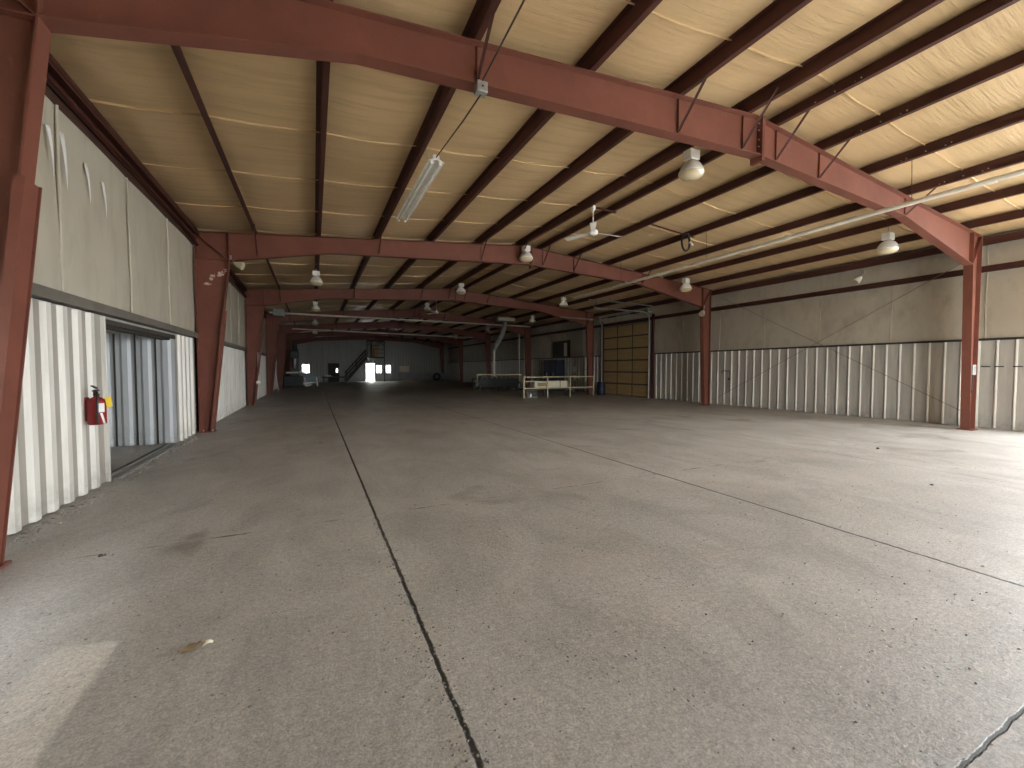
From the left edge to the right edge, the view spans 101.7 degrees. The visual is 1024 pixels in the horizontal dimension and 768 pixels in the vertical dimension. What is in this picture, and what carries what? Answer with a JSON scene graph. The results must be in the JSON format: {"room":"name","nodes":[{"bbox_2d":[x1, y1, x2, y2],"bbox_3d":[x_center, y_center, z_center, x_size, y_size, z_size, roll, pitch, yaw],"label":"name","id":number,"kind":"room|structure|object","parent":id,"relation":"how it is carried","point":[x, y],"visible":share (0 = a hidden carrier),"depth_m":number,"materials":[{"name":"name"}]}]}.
{"room":"empty warehouse","nodes":[
{"label":"empty warehouse","id":0,"kind":"room"},
{"bbox_2d":[106,330,177,446],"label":"door","id":1,"kind":"structure","parent":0,"point":[141,374],"depth_m":9.17,"materials":[{"name":"metal"}]},
{"bbox_2d":[111,442,180,479],"bbox_3d":[-6.878,1.390,7.816,0.320,0.035,3.520,-1,2,-25],"label":"trim","id":2,"kind":"structure","parent":1,"relation":"attached to","point":[171,443],"depth_m":7.53,"materials":[{"name":"metal"}]},
{"bbox_2d":[7,52,283,534],"bbox_3d":[-14.098,-1.914,22.944,0.390,5.603,62.050,-1,2,-25],"label":"wall","id":3,"kind":"structure","parent":0,"point":[115,251],"depth_m":5.79,"materials":[{"name":"metal"}]},
{"bbox_2d":[84,385,112,424],"bbox_3d":[-5.605,0.281,5.615,0.246,0.536,0.276,-1,2,-25],"label":"fire extinguisher","id":4,"kind":"object","parent":3,"relation":"attached to","point":[95,408],"visible":1,"depth_m":5.58,"materials":[{"name":"metal"}]},
{"bbox_2d":[297,335,447,381],"bbox_3d":[-18.214,-3.565,55.058,20.630,6.490,0.240,-1,2,-25],"label":"wall","id":5,"kind":"structure","parent":0,"point":[419,358],"depth_m":54.74,"materials":[{"name":"grey metal"}]},
{"bbox_2d":[302,364,309,372],"bbox_3d":[-25.558,-1.885,51.620,0.960,1.150,0.250,-1,2,-25],"label":"window","id":6,"kind":"structure","parent":5,"relation":"in","point":[305,367],"depth_m":51.65,"materials":[{"name":"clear glass"}]},
{"bbox_2d":[328,363,338,381],"bbox_3d":[-22.648,-1.467,52.895,1.301,2.320,0.183,-1,2,-29],"label":"door","id":7,"kind":"structure","parent":5,"relation":"in","point":[331,366],"depth_m":52.83,"materials":[{"name":"black metal"}]},
{"bbox_2d":[376,365,381,372],"bbox_3d":[-17.683,-1.980,55.364,0.880,1.140,0.250,-1,2,-25],"label":"window","id":8,"kind":"structure","parent":5,"relation":"in","point":[378,367],"depth_m":55.39,"materials":[{"name":"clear glass"}]},
{"bbox_2d":[386,365,390,372],"bbox_3d":[-16.590,-2.005,55.883,0.780,1.150,0.250,-1,2,-25],"label":"window","id":9,"kind":"structure","parent":5,"relation":"in","point":[388,367],"depth_m":55.92,"materials":[{"name":"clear glass"}]},
{"bbox_2d":[399,366,408,371],"bbox_3d":[-14.644,-2.038,56.645,1.270,0.820,0.055,-1,2,-25],"label":"notice board","id":10,"kind":"object","parent":5,"relation":"attached to","point":[402,368],"visible":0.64,"depth_m":56.63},
{"bbox_2d":[0,380,1023,767],"bbox_3d":[-6.823,0.855,26.509,24.800,0.300,62.050,-1,2,-25],"label":"floor","id":11,"kind":"structure","parent":0,"point":[899,714],"depth_m":3.19,"materials":[{"name":"concrete"}]},
{"bbox_2d":[178,638,213,653],"bbox_3d":[-1.918,1.580,2.530,0.048,0.045,0.173,2,3,43],"label":"dry leaf","id":12,"kind":"object","parent":11,"relation":"on","point":[192,646],"visible":1,"depth_m":2.52,"materials":[{"name":"brown plant"}]},
{"bbox_2d":[284,340,304,385],"bbox_3d":[-20.453,-1.947,39.172,1.780,4.250,1.600,-1,2,-25],"label":"machine","id":13,"kind":"object","parent":11,"relation":"on","point":[294,379],"visible":1,"depth_m":38.63,"materials":[{"name":"grey metal"}]},
{"bbox_2d":[303,375,321,385],"bbox_3d":[-19.239,-0.338,40.197,1.600,1.064,1.100,-1,2,-25],"label":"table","id":14,"kind":"object","parent":11,"relation":"on","point":[307,378],"visible":0.95,"depth_m":39.76,"materials":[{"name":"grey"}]},
{"bbox_2d":[322,376,348,383],"bbox_3d":[-19.573,-0.435,46.185,2.700,0.800,1.000,-1,2,-25],"label":"work table","id":15,"kind":"object","parent":11,"relation":"on","point":[323,377],"visible":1,"depth_m":46.02,"materials":[{"name":"black metal"}]},
{"bbox_2d":[344,350,366,380],"bbox_3d":[-19.709,-2.344,52.614,2.699,4.025,1.039,-1,2,-25],"label":"staircase","id":16,"kind":"structure","parent":11,"relation":"on","point":[358,366],"depth_m":52.33,"materials":[{"name":"metal"}]},
{"bbox_2d":[289,335,443,375],"bbox_3d":[-18.338,-3.420,54.527,19.335,6.140,1.265,-1,2,-25],"label":"steel frame","id":17,"kind":"object","parent":11,"relation":"on","point":[440,345],"visible":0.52,"depth_m":54.78,"materials":[{"name":"red paint"}]},
{"bbox_2d":[284,329,462,381],"bbox_3d":[-14.731,-3.135,46.947,19.335,6.140,1.265,-1,2,-25],"label":"steel frame","id":18,"kind":"object","parent":11,"relation":"on","point":[293,336],"visible":0.7,"depth_m":46.18,"materials":[{"name":"red paint"}]},
{"bbox_2d":[414,151,1023,338],"bbox_3d":[-0.305,-5.183,29.384,0.154,0.214,61.450,-1,2,-25],"label":"purlin","id":19,"kind":"object","parent":18,"relation":"attached to","point":[1017,158],"visible":0.98,"depth_m":11.33,"materials":[{"name":"red metal"}]},
{"bbox_2d":[559,296,567,307],"bbox_3d":[2.836,-4.527,22.898,0.490,0.655,0.490,-1,2,-25],"label":"lamp","id":20,"kind":"object","parent":19,"relation":"hanging from","point":[563,304],"visible":1,"depth_m":22.77,"materials":[{"name":"white metal"}]},
{"bbox_2d":[366,338,384,381],"bbox_3d":[-17.782,-3.079,53.968,2.200,5.500,2.090,-1,2,-25],"label":"landing","id":21,"kind":"object","parent":11,"relation":"on","point":[379,341],"visible":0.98,"depth_m":53.03,"materials":[{"name":"metal"}]},
{"bbox_2d":[370,345,378,356],"bbox_3d":[-17.803,-4.254,54.086,1.000,1.520,0.900,-1,2,-25],"label":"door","id":22,"kind":"structure","parent":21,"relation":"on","point":[375,347],"depth_m":53.74,"materials":[{"name":"brown wood"}]},
{"bbox_2d":[277,321,490,388],"bbox_3d":[-10.952,-2.837,39.005,19.335,6.140,1.265,-1,2,-25],"label":"steel frame","id":23,"kind":"object","parent":11,"relation":"on","point":[283,330],"visible":0.82,"depth_m":37.94,"materials":[{"name":"red paint"}]},
{"bbox_2d":[292,323,472,337],"bbox_3d":[-11.180,-5.098,38.368,16.102,1.247,0.099,-1,2,-25],"label":"pipe","id":24,"kind":"object","parent":23,"relation":"hanging from","point":[336,323],"visible":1,"depth_m":37.77,"materials":[{"name":"metal"}]},
{"bbox_2d":[265,307,530,394],"bbox_3d":[-7.173,-2.572,31.062,19.335,6.207,1.266,-1,2,-25],"label":"steel frame","id":25,"kind":"object","parent":11,"relation":"on","point":[272,322],"visible":0.81,"depth_m":29.65,"materials":[{"name":"red paint"}]},
{"bbox_2d":[269,312,530,326],"bbox_3d":[-6.973,-5.000,30.567,18.801,0.885,0.109,-1,2,-25],"label":"pipe","id":26,"kind":"object","parent":25,"relation":"hanging from","point":[269,312],"visible":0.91,"depth_m":29.84,"materials":[{"name":"metal"}]},
{"bbox_2d":[273,308,284,316],"bbox_3d":[-14.967,-4.582,26.724,0.650,0.450,0.400,-1,2,-25],"label":"cable box","id":27,"kind":"object","parent":26,"relation":"attached to","point":[276,312],"visible":1,"depth_m":26.55,"materials":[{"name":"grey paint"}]},
{"bbox_2d":[245,285,593,405],"bbox_3d":[-3.416,-2.275,23.165,19.335,6.207,1.266,-1,2,-25],"label":"steel frame","id":28,"kind":"object","parent":11,"relation":"on","point":[256,300],"visible":0.9,"depth_m":21.15,"materials":[{"name":"red paint"}]},
{"bbox_2d":[256,352,260,384],"bbox_3d":[-11.701,-0.721,19.193,0.200,1.500,0.140,-1,2,-25],"label":"conduit","id":29,"kind":"object","parent":28,"relation":"attached to","point":[258,382],"visible":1,"depth_m":19.17,"materials":[{"name":"grey metal"}]},
{"bbox_2d":[399,372,443,380],"bbox_3d":[-12.316,-1.020,57.048,6.150,1.155,0.085,-1,2,-25],"label":"railing","id":30,"kind":"object","parent":11,"relation":"on","point":[416,376],"visible":0.94,"depth_m":56.90,"materials":[{"name":"grey metal"}]},
{"bbox_2d":[433,373,440,380],"bbox_3d":[-10.378,-1.003,57.575,1.080,1.080,0.260,-1,2,-25],"label":"tyre","id":31,"kind":"object","parent":11,"relation":"on","point":[438,374],"visible":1,"depth_m":57.48,"materials":[{"name":"black rubber"}]},
{"bbox_2d":[194,224,710,432],"bbox_3d":[0.402,-1.974,15.142,19.335,6.207,1.266,-1,2,-25],"label":"steel frame","id":32,"kind":"object","parent":11,"relation":"on","point":[212,260],"visible":0.91,"depth_m":12.18,"materials":[{"name":"red paint"}]},
{"bbox_2d":[230,255,244,269],"bbox_3d":[-7.429,-3.286,11.258,0.347,0.378,0.211,-1,2,-25],"label":"light","id":33,"kind":"object","parent":32,"relation":"attached to","point":[240,265],"visible":1,"depth_m":11.24,"materials":[{"name":"metal"}]},
{"bbox_2d":[699,305,704,316],"bbox_3d":[8.599,-3.298,18.720,0.381,0.531,0.259,-1,2,-25],"label":"light","id":34,"kind":"object","parent":32,"relation":"attached to","point":[702,313],"visible":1,"depth_m":18.68,"materials":[{"name":"metal"}]},
{"bbox_2d":[0,0,982,569],"bbox_3d":[4.090,-1.682,7.390,19.335,6.207,1.266,-1,2,-25],"label":"steel frame","id":35,"kind":"object","parent":11,"relation":"on","point":[319,30],"visible":0.95,"depth_m":4.49,"materials":[{"name":"red paint"}]},
{"bbox_2d":[171,45,298,332],"bbox_3d":[-12.800,-4.694,23.457,0.154,0.214,61.450,-1,2,-25],"label":"purlin","id":36,"kind":"object","parent":35,"relation":"attached to","point":[177,50],"visible":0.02,"depth_m":6.41,"materials":[{"name":"brown metal"}]},
{"bbox_2d":[329,0,501,336],"bbox_3d":[-9.874,-5.021,24.837,0.154,0.214,61.450,-1,2,-25],"label":"purlin","id":37,"kind":"object","parent":35,"relation":"attached to","point":[477,24],"visible":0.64,"depth_m":7.10,"materials":[{"name":"brown metal"}]},
{"bbox_2d":[396,148,443,221],"bbox_3d":[-1.966,-4.075,8.552,0.290,0.502,3.100,-1,2,-25],"label":"strip light","id":38,"kind":"object","parent":37,"relation":"hanging from","point":[432,167],"visible":1,"depth_m":8.14,"materials":[{"name":"white metal"}]},
{"bbox_2d":[474,79,487,97],"bbox_3d":[-0.378,-3.609,5.088,0.140,0.130,0.128,-1,2,-25],"label":"junction box","id":39,"kind":"object","parent":35,"relation":"attached to","point":[480,87],"visible":1,"depth_m":5.05,"materials":[{"name":"metal"}]},
{"bbox_2d":[436,0,524,157],"bbox_3d":[1.034,-3.710,2.182,0.079,0.569,11.101,-1,2,-25],"label":"power cable","id":40,"kind":"object","parent":39,"relation":"attached to","point":[523,1],"visible":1,"depth_m":4.82,"materials":[{"name":"rubber"}]},
{"bbox_2d":[362,0,812,329],"bbox_3d":[-6.803,-5.365,26.285,0.154,0.214,61.450,-1,2,-25],"label":"purlin","id":41,"kind":"object","parent":35,"relation":"attached to","point":[777,12],"visible":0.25,"depth_m":6.37,"materials":[{"name":"brown metal"}]},
{"bbox_2d":[380,0,944,328],"bbox_3d":[-5.358,-5.526,26.967,0.154,0.214,61.450,-1,2,-25],"label":"purlin","id":42,"kind":"object","parent":35,"relation":"attached to","point":[904,11],"visible":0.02,"depth_m":6.59,"materials":[{"name":"brown metal"}]},
{"bbox_2d":[424,303,430,311],"bbox_3d":[-5.639,-5.150,27.706,0.490,0.655,0.490,-1,2,-25],"label":"lamp","id":43,"kind":"object","parent":42,"relation":"hanging from","point":[426,308],"visible":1,"depth_m":27.58,"materials":[{"name":"white metal"}]},
{"bbox_2d":[428,301,449,313],"bbox_3d":[-4.719,-4.964,26.753,1.471,0.935,1.602,-1,2,-25],"label":"ceiling fan","id":44,"kind":"object","parent":42,"relation":"hanging from","point":[436,311],"visible":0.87,"depth_m":26.64,"materials":[{"name":"white metal"}]},
{"bbox_2d":[456,283,465,294],"bbox_3d":[-2.611,-4.911,21.344,0.490,0.655,0.490,-1,2,-25],"label":"lamp","id":45,"kind":"object","parent":42,"relation":"hanging from","point":[460,290],"visible":1,"depth_m":21.22,"materials":[{"name":"white metal"}]},
{"bbox_2d":[519,245,532,261],"bbox_3d":[0.502,-4.665,14.801,0.490,0.655,0.490,-1,2,-25],"label":"lamp","id":46,"kind":"object","parent":42,"relation":"hanging from","point":[525,256],"visible":0.95,"depth_m":14.68,"materials":[{"name":"white metal"}]},
{"bbox_2d":[564,205,622,240],"bbox_3d":[2.327,-4.448,11.432,1.471,0.805,1.602,-1,2,-25],"label":"ceiling fan","id":47,"kind":"object","parent":42,"relation":"attached to","point":[593,231],"depth_m":11.35,"materials":[{"name":"white metal"}]},
{"bbox_2d":[678,147,704,181],"bbox_3d":[3.585,-4.422,8.321,0.490,0.655,0.490,-1,2,-25],"label":"lamp","id":48,"kind":"object","parent":42,"relation":"hanging from","point":[692,170],"visible":1,"depth_m":8.21,"materials":[{"name":"metal"}]},
{"bbox_2d":[387,0,1020,329],"bbox_3d":[-4.603,-5.511,27.327,0.154,0.214,61.450,-1,2,-25],"label":"purlin","id":49,"kind":"object","parent":35,"relation":"attached to","point":[988,8],"visible":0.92,"depth_m":6.51,"materials":[{"name":"red metal"}]},
{"bbox_2d":[398,50,1023,330],"bbox_3d":[-3.321,-5.413,27.941,0.154,0.214,61.450,-1,2,-25],"label":"purlin","id":50,"kind":"object","parent":35,"relation":"attached to","point":[1015,61],"visible":0.92,"depth_m":7.65,"materials":[{"name":"red metal"}]},
{"bbox_2d":[651,224,693,237],"bbox_3d":[4.901,-4.643,12.651,1.742,0.168,0.050,-1,2,-25],"label":"bar","id":51,"kind":"object","parent":50,"relation":"attached to","point":[651,224],"visible":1,"depth_m":12.56,"materials":[{"name":"black metal"}]},
{"bbox_2d":[681,232,692,251],"bbox_3d":[5.390,-4.365,12.841,0.460,0.588,0.103,-1,2,-21],"label":"cable coil","id":52,"kind":"object","parent":51,"relation":"hanging from","point":[686,233],"visible":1,"depth_m":12.82,"materials":[{"name":"black rubber"}]},
{"bbox_2d":[401,108,1023,337],"bbox_3d":[-1.813,-5.298,28.662,0.154,0.214,61.450,-1,2,-25],"label":"purlin","id":53,"kind":"object","parent":35,"relation":"attached to","point":[1016,117],"visible":0.98,"depth_m":9.80,"materials":[{"name":"red metal"}]},
{"bbox_2d":[425,184,1023,340],"bbox_3d":[1.213,-5.068,30.111,0.154,0.214,61.450,-1,2,-25],"label":"purlin","id":54,"kind":"object","parent":35,"relation":"attached to","point":[1018,189],"visible":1,"depth_m":12.67,"materials":[{"name":"brown metal"}]},
{"bbox_2d":[529,314,535,322],"bbox_3d":[1.458,-4.640,29.662,0.490,0.655,0.490,-1,2,-25],"label":"lamp","id":55,"kind":"object","parent":54,"relation":"hanging from","point":[532,320],"visible":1,"depth_m":29.52,"materials":[{"name":"white metal"}]},
{"bbox_2d":[680,278,691,291],"bbox_3d":[7.277,-4.181,17.433,0.490,0.655,0.490,-1,2,-25],"label":"lamp","id":56,"kind":"object","parent":54,"relation":"hanging from","point":[685,287],"visible":1,"depth_m":17.31,"materials":[{"name":"white metal"}]},
{"bbox_2d":[876,227,899,254],"bbox_3d":[10.197,-3.905,11.298,0.490,0.745,0.490,-1,2,-25],"label":"lamp","id":57,"kind":"object","parent":54,"relation":"hanging from","point":[888,246],"visible":1,"depth_m":11.20,"materials":[{"name":"metal"}]},
{"bbox_2d":[437,209,1023,341],"bbox_3d":[2.703,-4.954,30.824,0.154,0.214,61.450,-1,2,-25],"label":"purlin","id":58,"kind":"object","parent":35,"relation":"attached to","point":[1017,214],"visible":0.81,"depth_m":14.28,"materials":[{"name":"brown metal"}]},
{"bbox_2d":[573,164,1023,298],"bbox_3d":[7.140,-4.034,10.060,0.115,0.963,20.100,-1,2,-25],"label":"gas pipe","id":59,"kind":"object","parent":35,"relation":"hanging from","point":[995,179],"visible":1,"depth_m":9.23,"materials":[{"name":"metal"}]},
{"bbox_2d":[971,365,975,392],"bbox_3d":[12.674,-0.139,11.470,0.200,0.784,0.098,-1,2,-25],"label":"outlet box","id":60,"kind":"object","parent":35,"relation":"attached to","point":[973,367],"visible":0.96,"depth_m":11.41,"materials":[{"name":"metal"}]},
{"bbox_2d":[472,374,521,390],"bbox_3d":[-1.288,-0.135,31.752,3.770,1.285,1.974,-1,2,-25],"label":"table","id":61,"kind":"object","parent":11,"relation":"on","point":[480,382],"visible":0.98,"depth_m":31.26,"materials":[{"name":"metal"}]},
{"bbox_2d":[492,322,506,376],"bbox_3d":[-0.940,-2.626,31.588,1.276,4.177,0.398,-1,2,-25],"label":"duct","id":62,"kind":"object","parent":61,"relation":"on","point":[504,326],"visible":1,"depth_m":31.38,"materials":[{"name":"grey metal"}]},
{"bbox_2d":[493,317,514,322],"bbox_3d":[-0.573,-4.952,31.548,1.500,0.488,0.830,-1,2,-25],"label":"heater","id":63,"kind":"object","parent":62,"relation":"attached to","point":[496,319],"visible":0.96,"depth_m":31.24,"materials":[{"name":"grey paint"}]},
{"bbox_2d":[499,317,514,320],"bbox_3d":[-0.402,-4.845,31.190,1.300,0.220,0.030,-1,2,-25],"label":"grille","id":64,"kind":"object","parent":63,"relation":"attached to","point":[500,318],"depth_m":31.17,"materials":[{"name":"metal"}]},
{"bbox_2d":[5,432,1023,767],"bbox_3d":[0.757,1.398,7.720,13.453,0.026,12.007,-1,2,-25],"label":"grit","id":65,"kind":"object","parent":11,"relation":"on","point":[193,438],"visible":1,"depth_m":3.69,"materials":[{"name":"concrete"}]},
{"bbox_2d":[518,334,519,387],"bbox_3d":[0.631,-2.266,36.338,0.178,5.200,0.178,-1,2,-25],"label":"vent pipe","id":66,"kind":"object","parent":11,"relation":"on","point":[519,334],"visible":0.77,"depth_m":36.31,"materials":[{"name":"metal"}]},
{"bbox_2d":[524,344,524,376],"bbox_3d":[1.085,-2.179,36.668,0.178,5.000,0.178,-1,2,-25],"label":"vent pipe","id":67,"kind":"object","parent":11,"relation":"on","point":[524,344],"visible":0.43,"depth_m":36.63,"materials":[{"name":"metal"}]},
{"bbox_2d":[525,390,536,397],"bbox_3d":[1.059,0.567,24.179,0.668,0.452,0.524,-1,2,-25],"label":"wire crate","id":68,"kind":"object","parent":11,"relation":"on","point":[527,393],"visible":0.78,"depth_m":23.98,"materials":[{"name":"metal"}]},
{"bbox_2d":[544,360,564,390],"bbox_3d":[3.245,-0.693,32.434,0.720,2.350,2.000,-1,2,-25],"label":"tall cabinet","id":69,"kind":"object","parent":11,"relation":"on","point":[551,367],"visible":0.74,"depth_m":31.68,"materials":[{"name":"metal"}]},
{"bbox_2d":[516,376,593,397],"bbox_3d":[2.757,0.145,25.080,5.160,1.228,1.050,-1,2,-25],"label":"railing","id":70,"kind":"object","parent":11,"relation":"on","point":[524,381],"visible":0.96,"depth_m":24.52,"materials":[{"name":"beige metal"}]},
{"bbox_2d":[530,380,566,387],"bbox_3d":[2.191,0.023,24.811,2.250,0.441,0.620,-1,2,-25],"label":"carton","id":71,"kind":"object","parent":70,"relation":"on","point":[556,383],"visible":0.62,"depth_m":24.49,"materials":[{"name":"beige cardboard"}]},
{"bbox_2d":[597,381,604,394],"bbox_3d":[5.692,0.264,26.598,0.530,0.875,0.525,-1,2,-25],"label":"drum","id":72,"kind":"object","parent":11,"relation":"on","point":[600,385],"visible":0.94,"depth_m":26.38,"materials":[{"name":"blue paint"}]},
{"bbox_2d":[50,0,1023,339],"bbox_3d":[-4.940,-5.289,27.175,20.830,1.071,62.150,-1,2,-25],"label":"ceiling","id":73,"kind":"structure","parent":0,"point":[261,109],"depth_m":7.61,"materials":[{"name":"plastic"}]},
{"bbox_2d":[314,0,333,301],"bbox_3d":[-11.364,-4.854,24.134,0.154,0.214,61.450,-1,2,-25],"label":"purlin","id":74,"kind":"object","parent":73,"relation":"attached to","point":[322,67],"visible":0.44,"depth_m":7.02,"materials":[{"name":"brown metal"}]},
{"bbox_2d":[312,319,317,324],"bbox_3d":[-14.732,-4.707,31.153,0.490,0.655,0.490,-1,2,-25],"label":"lamp","id":75,"kind":"object","parent":74,"relation":"hanging from","point":[314,322],"visible":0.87,"depth_m":31.01,"materials":[{"name":"white metal"}]},
{"bbox_2d":[311,300,319,311],"bbox_3d":[-11.124,-4.422,23.572,0.490,0.655,0.490,-1,2,-25],"label":"lamp","id":76,"kind":"object","parent":74,"relation":"hanging from","point":[315,308],"visible":1,"depth_m":23.45,"materials":[{"name":"white metal"}]},
{"bbox_2d":[309,271,322,285],"bbox_3d":[-7.603,-4.144,16.172,0.490,0.655,0.490,-1,2,-25],"label":"lamp","id":77,"kind":"object","parent":74,"relation":"hanging from","point":[315,280],"visible":1,"depth_m":16.05,"materials":[{"name":"white metal"}]},
{"bbox_2d":[346,0,662,330],"bbox_3d":[-8.339,-5.193,25.561,0.154,0.214,61.450,-1,2,-25],"label":"purlin","id":78,"kind":"object","parent":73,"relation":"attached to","point":[630,17],"visible":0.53,"depth_m":7.14,"materials":[{"name":"brown metal"}]},
{"bbox_2d":[447,229,1023,430],"bbox_3d":[4.109,-2.225,31.596,0.430,5.575,62.050,-1,2,-25],"label":"wall","id":79,"kind":"structure","parent":0,"point":[915,340],"depth_m":15.07,"materials":[{"name":"metal"}]},
{"bbox_2d":[554,342,567,356],"bbox_3d":[3.820,-2.664,32.023,0.050,1.120,2.100,-1,2,-25],"label":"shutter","id":80,"kind":"object","parent":79,"relation":"attached to","point":[560,348],"depth_m":32.02,"materials":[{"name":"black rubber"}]},
{"bbox_2d":[553,340,569,357],"bbox_3d":[3.798,-2.684,32.012,0.120,1.240,2.300,-1,2,-25],"label":"window","id":81,"kind":"structure","parent":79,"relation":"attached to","point":[560,348],"depth_m":31.99,"materials":[{"name":"glass"}]},
{"bbox_2d":[584,357,586,390],"bbox_3d":[5.139,-0.694,29.124,0.160,2.400,0.180,-1,2,-25],"label":"conduit","id":82,"kind":"object","parent":79,"relation":"attached to","point":[585,369],"visible":0.85,"depth_m":29.08,"materials":[{"name":"metal"}]},
{"bbox_2d":[594,356,595,391],"bbox_3d":[5.582,-0.660,28.228,0.130,2.400,0.120,-1,2,-25],"label":"conduit","id":83,"kind":"object","parent":79,"relation":"attached to","point":[594,356],"visible":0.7,"depth_m":28.18,"materials":[{"name":"metal"}]},
{"bbox_2d":[560,296,654,398],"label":"door","id":84,"kind":"structure","parent":79,"relation":"in","point":[625,349],"depth_m":25.17,"materials":[{"name":"wood"}]},
{"bbox_2d":[718,264,959,396],"bbox_3d":[11.458,-1.540,15.688,0.020,4.617,8.349,-1,2,-26],"label":"rod","id":85,"kind":"object","parent":79,"relation":"attached to","point":[959,264],"visible":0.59,"depth_m":14.59,"materials":[{"name":"grey metal"}]},
{"bbox_2d":[720,297,958,409],"bbox_3d":[11.454,-1.565,15.685,0.020,4.666,8.350,-1,2,-25],"label":"rod","id":86,"kind":"object","parent":79,"relation":"attached to","point":[720,297],"visible":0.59,"depth_m":14.54,"materials":[{"name":"grey metal"}]},
{"bbox_2d":[853,270,864,283],"bbox_3d":[11.910,-3.675,14.346,0.316,0.486,0.254,-1,2,-25],"label":"light","id":87,"kind":"object","parent":79,"relation":"attached to","point":[857,280],"visible":1,"depth_m":14.28,"materials":[{"name":"metal"}]},
{"label":"outside","id":88,"kind":"structure","parent":0,"visible":0},
{"bbox_3d":[-1.483,0.450,38.094,150.000,0.240,190.000,-1,2,-25],"label":"ground","id":89,"kind":"structure","parent":88,"visible":0},
{"bbox_2d":[366,363,374,379],"bbox_3d":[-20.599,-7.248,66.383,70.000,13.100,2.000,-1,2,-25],"label":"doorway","id":90,"kind":"structure","parent":89,"relation":"on","point":[371,371],"depth_m":64.83,"materials":[{"name":"white"}]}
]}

